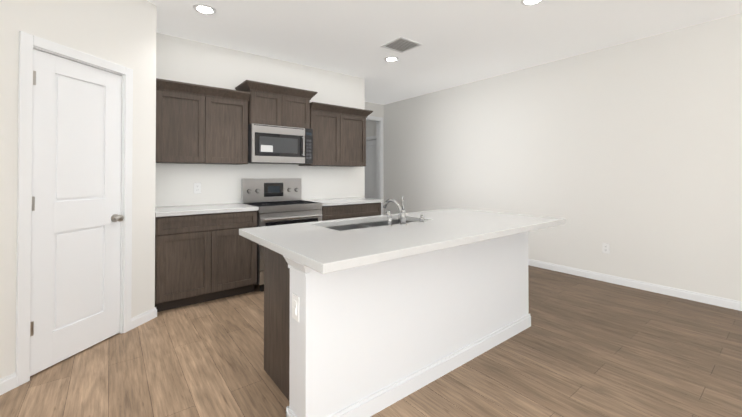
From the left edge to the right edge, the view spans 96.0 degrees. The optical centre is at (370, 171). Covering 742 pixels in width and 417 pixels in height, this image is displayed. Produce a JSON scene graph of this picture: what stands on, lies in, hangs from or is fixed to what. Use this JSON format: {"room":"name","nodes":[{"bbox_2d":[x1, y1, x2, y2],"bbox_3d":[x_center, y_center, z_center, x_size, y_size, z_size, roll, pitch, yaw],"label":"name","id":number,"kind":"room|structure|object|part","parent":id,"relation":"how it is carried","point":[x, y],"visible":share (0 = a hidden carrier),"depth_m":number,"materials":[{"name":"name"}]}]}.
{"room":"kitchen","nodes":[
{"label":"kitchen","id":0,"kind":"room"},
{"bbox_2d":[0,0,156,378],"bbox_3d":[-2.113,-0.103,2.199,0.120,2.743,1.550,0,-1,12],"label":"wall","id":1,"kind":"structure","parent":0,"point":[121,32],"depth_m":2.42,"materials":[{"name":"white paint"}]},
{"bbox_2d":[16,31,132,386],"bbox_3d":[-2.072,0.217,2.354,0.136,2.105,0.745,0,-1,12],"label":"door frame","id":2,"kind":"structure","parent":1,"relation":"attached to","point":[28,43],"depth_m":2.03,"materials":[{"name":"white wood"}]},
{"bbox_2d":[30,49,123,375],"bbox_3d":[-2.018,0.248,2.337,0.104,2.018,0.606,0,-1,12],"label":"pantry door","id":3,"kind":"structure","parent":1,"relation":"in","point":[77,217],"depth_m":2.30,"materials":[{"name":"white paint"},{"name":"wood"},{"name":"satin nickel"}]},
{"bbox_2d":[0,307,156,394],"bbox_3d":[-2.038,1.226,2.219,0.013,0.085,1.483,0,-1,12],"label":"baseboard","id":4,"kind":"structure","parent":1,"relation":"attached to","point":[8,383],"depth_m":2.71,"materials":[{"name":"white wood"}]},
{"bbox_2d":[155,33,364,206],"bbox_3d":[-1.717,-0.086,3.989,4.012,2.743,0.120,0,-1,-38],"label":"wall","id":5,"kind":"structure","parent":0,"point":[178,59],"depth_m":4.00,"materials":[{"name":"white paint"}]},
{"bbox_2d":[194,183,200,193],"bbox_3d":[-1.937,0.183,3.733,0.075,0.119,0.008,0,-1,-38],"label":"outlet","id":6,"kind":"object","parent":5,"relation":"attached to","point":[197,188],"visible":1,"depth_m":3.73,"materials":[{"name":"white plastic"}]},
{"bbox_2d":[156,78,250,164],"bbox_3d":[-1.810,-0.487,3.590,0.893,0.793,0.398,0,-1,-38],"label":"upper cabinet","id":7,"kind":"object","parent":5,"relation":"attached to","point":[199,124],"visible":0.85,"depth_m":3.46,"materials":[{"name":"brown wood"}]},
{"bbox_2d":[235,80,317,128],"bbox_3d":[-1.148,-0.772,4.096,0.882,0.468,0.418,0,-1,-38],"label":"upper cabinet","id":8,"kind":"object","parent":5,"relation":"attached to","point":[273,104],"visible":0.79,"depth_m":3.95,"materials":[{"name":"brown wood"}]},
{"bbox_2d":[248,123,312,163],"bbox_3d":[-1.134,-0.318,4.074,0.750,0.432,0.463,0,-1,-38],"label":"over-the-range microwave","id":9,"kind":"object","parent":8,"relation":"attached to","point":[270,144],"visible":0.98,"depth_m":3.90,"materials":[{"name":"grey metal"}]},
{"bbox_2d":[299,102,372,166],"bbox_3d":[-0.472,-0.477,4.633,0.961,0.793,0.398,0,-1,-38],"label":"upper cabinet","id":10,"kind":"object","parent":5,"relation":"attached to","point":[339,136],"visible":0.92,"depth_m":4.48,"materials":[{"name":"brown wood"}]},
{"bbox_2d":[0,265,741,416],"bbox_3d":[0.550,1.320,2.370,5.672,0.100,10.500,0,-1,-38],"label":"floor","id":11,"kind":"structure","parent":0,"point":[583,347],"depth_m":2.16,"materials":[{"name":"brown wood"}]},
{"bbox_2d":[155,203,258,311],"bbox_3d":[-1.736,0.823,3.478,0.915,0.914,0.645,0,-1,-38],"label":"base cabinet","id":12,"kind":"object","parent":11,"relation":"on","point":[200,258],"depth_m":3.21,"materials":[{"name":"brown wood"}]},
{"bbox_3d":[-1.736,0.386,3.482,0.915,0.038,0.645,0,-1,-38],"label":"top of the left base cabinet","id":13,"kind":"part","parent":12,"relation":"part of","materials":[{"name":"white stone"}]},
{"bbox_2d":[241,178,322,291],"bbox_3d":[-1.044,0.683,3.954,0.750,1.205,0.692,0,-1,-38],"label":"range","id":14,"kind":"object","parent":11,"relation":"on","point":[277,201],"visible":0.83,"depth_m":3.92,"materials":[{"name":"grey metal"}]},
{"bbox_2d":[304,197,383,220],"bbox_3d":[-0.401,0.834,4.519,0.952,0.914,0.645,0,-1,-38],"label":"base cabinet","id":15,"kind":"object","parent":11,"relation":"on","point":[334,212],"depth_m":4.29,"materials":[{"name":"brown wood"}]},
{"bbox_3d":[-0.401,0.396,4.524,0.952,0.038,0.645,0,-1,-38],"label":"right base cabinet top","id":16,"kind":"part","parent":15,"relation":"part of","materials":[{"name":"white stone"}]},
{"bbox_2d":[264,224,530,416],"bbox_3d":[0.273,0.832,2.428,2.065,0.876,0.783,0,-1,-38],"label":"kitchen island","id":17,"kind":"object","parent":11,"relation":"on","point":[356,334],"depth_m":1.89,"materials":[{"name":"white"}]},
{"bbox_2d":[292,293,299,322],"bbox_3d":[-0.362,0.647,1.595,0.011,0.119,0.075,0,-1,-38],"label":"electrical outlet","id":18,"kind":"object","parent":17,"relation":"attached to","point":[295,307],"visible":1,"depth_m":1.58,"materials":[{"name":"white plastic"}]},
{"bbox_2d":[239,208,565,273],"bbox_3d":[0.334,0.374,2.313,2.117,0.038,1.040,0,-1,-38],"label":"island countertop","id":19,"kind":"structure","parent":17,"relation":"on","point":[317,246],"depth_m":1.88,"materials":[{"name":"white stone"}]},
{"bbox_2d":[325,219,411,230],"bbox_3d":[0.022,0.502,2.397,0.874,0.212,0.434,0,-1,-38],"label":"sink","id":20,"kind":"object","parent":19,"relation":"in","point":[361,225],"visible":0.06,"depth_m":2.53,"materials":[{"name":"silver metal"}]},
{"bbox_2d":[383,196,424,226],"bbox_3d":[0.186,0.259,2.337,0.343,0.193,0.234,0,-1,-38],"label":"faucet","id":21,"kind":"object","parent":19,"relation":"on","point":[402,210],"visible":1,"depth_m":2.23,"materials":[{"name":"silver metal"}]},
{"bbox_2d":[365,102,383,214],"bbox_3d":[-0.656,-0.062,6.466,2.250,2.743,0.120,0,-1,-38],"label":"wall","id":22,"kind":"structure","parent":0,"point":[377,110],"depth_m":7.04,"materials":[{"name":"white paint"}]},
{"bbox_2d":[366,116,382,214],"bbox_3d":[-0.130,0.080,6.864,0.882,2.466,0.136,0,-1,-38],"label":"trim","id":23,"kind":"structure","parent":22,"relation":"attached to","point":[379,156],"depth_m":7.07,"materials":[{"name":"white"}]},
{"bbox_2d":[147,0,741,104],"bbox_3d":[0.550,-1.523,2.397,5.672,0.100,10.500,0,-1,-38],"label":"ceiling","id":24,"kind":"structure","parent":0,"point":[462,42],"depth_m":3.46,"materials":[{"name":"white paint"}]},
{"bbox_2d":[193,4,216,14],"bbox_3d":[-1.500,-1.464,3.017,0.192,0.006,0.192,0,-1,-38],"label":"recessed light","id":25,"kind":"object","parent":24,"relation":"in","point":[204,9],"visible":1,"depth_m":3.01,"materials":[{"name":"white plastic"}]},
{"bbox_2d":[384,56,398,61],"bbox_3d":[0.266,-1.452,4.306,0.192,0.006,0.192,0,-1,-38],"label":"recessed light","id":26,"kind":"object","parent":24,"relation":"in","point":[391,58],"visible":1,"depth_m":4.31,"materials":[{"name":"white plastic"}]},
{"bbox_2d":[380,37,421,52],"bbox_3d":[0.349,-1.455,3.851,0.340,0.008,0.340,0,-1,-38],"label":"ceiling vent","id":27,"kind":"object","parent":24,"relation":"in","point":[401,45],"visible":1,"depth_m":3.84,"materials":[{"name":"white metal"}]},
{"bbox_2d":[520,0,542,5],"bbox_3d":[1.380,-1.466,2.854,0.192,0.006,0.192,0,-1,-38],"label":"recessed light","id":28,"kind":"object","parent":24,"relation":"in","point":[528,2],"visible":1,"depth_m":2.89,"materials":[{"name":"white plastic"}]},
{"bbox_2d":[366,13,741,300],"bbox_3d":[2.715,-0.085,4.073,0.120,2.743,10.440,0,-1,-38],"label":"wall","id":29,"kind":"structure","parent":0,"point":[630,153],"depth_m":3.90,"materials":[{"name":"white paint"}]},
{"bbox_2d":[365,140,375,198],"bbox_3d":[-0.042,0.301,7.512,0.092,2.013,0.750,0,-1,-38],"label":"hall door","id":30,"kind":"structure","parent":29,"relation":"in","point":[370,179],"depth_m":7.50,"materials":[{"name":"white wood"}]},
{"bbox_2d":[366,136,375,140],"bbox_3d":[-0.004,0.267,7.542,0.136,2.106,0.912,0,-1,-38],"label":"door frame","id":31,"kind":"structure","parent":29,"relation":"attached to","point":[371,138],"depth_m":7.45,"materials":[{"name":"white"}]},
{"bbox_2d":[602,243,609,253],"bbox_3d":[2.750,0.895,3.913,0.008,0.119,0.075,0,-1,-38],"label":"outlet","id":32,"kind":"object","parent":29,"relation":"attached to","point":[605,247],"visible":1,"depth_m":3.91,"materials":[{"name":"white plastic"}]},
{"bbox_2d":[528,259,741,310],"bbox_3d":[3.016,1.239,3.566,0.013,0.085,9.050,0,-1,-38],"label":"baseboard","id":33,"kind":"structure","parent":29,"relation":"attached to","point":[702,298],"depth_m":3.62,"materials":[{"name":"white wood"}]}
]}

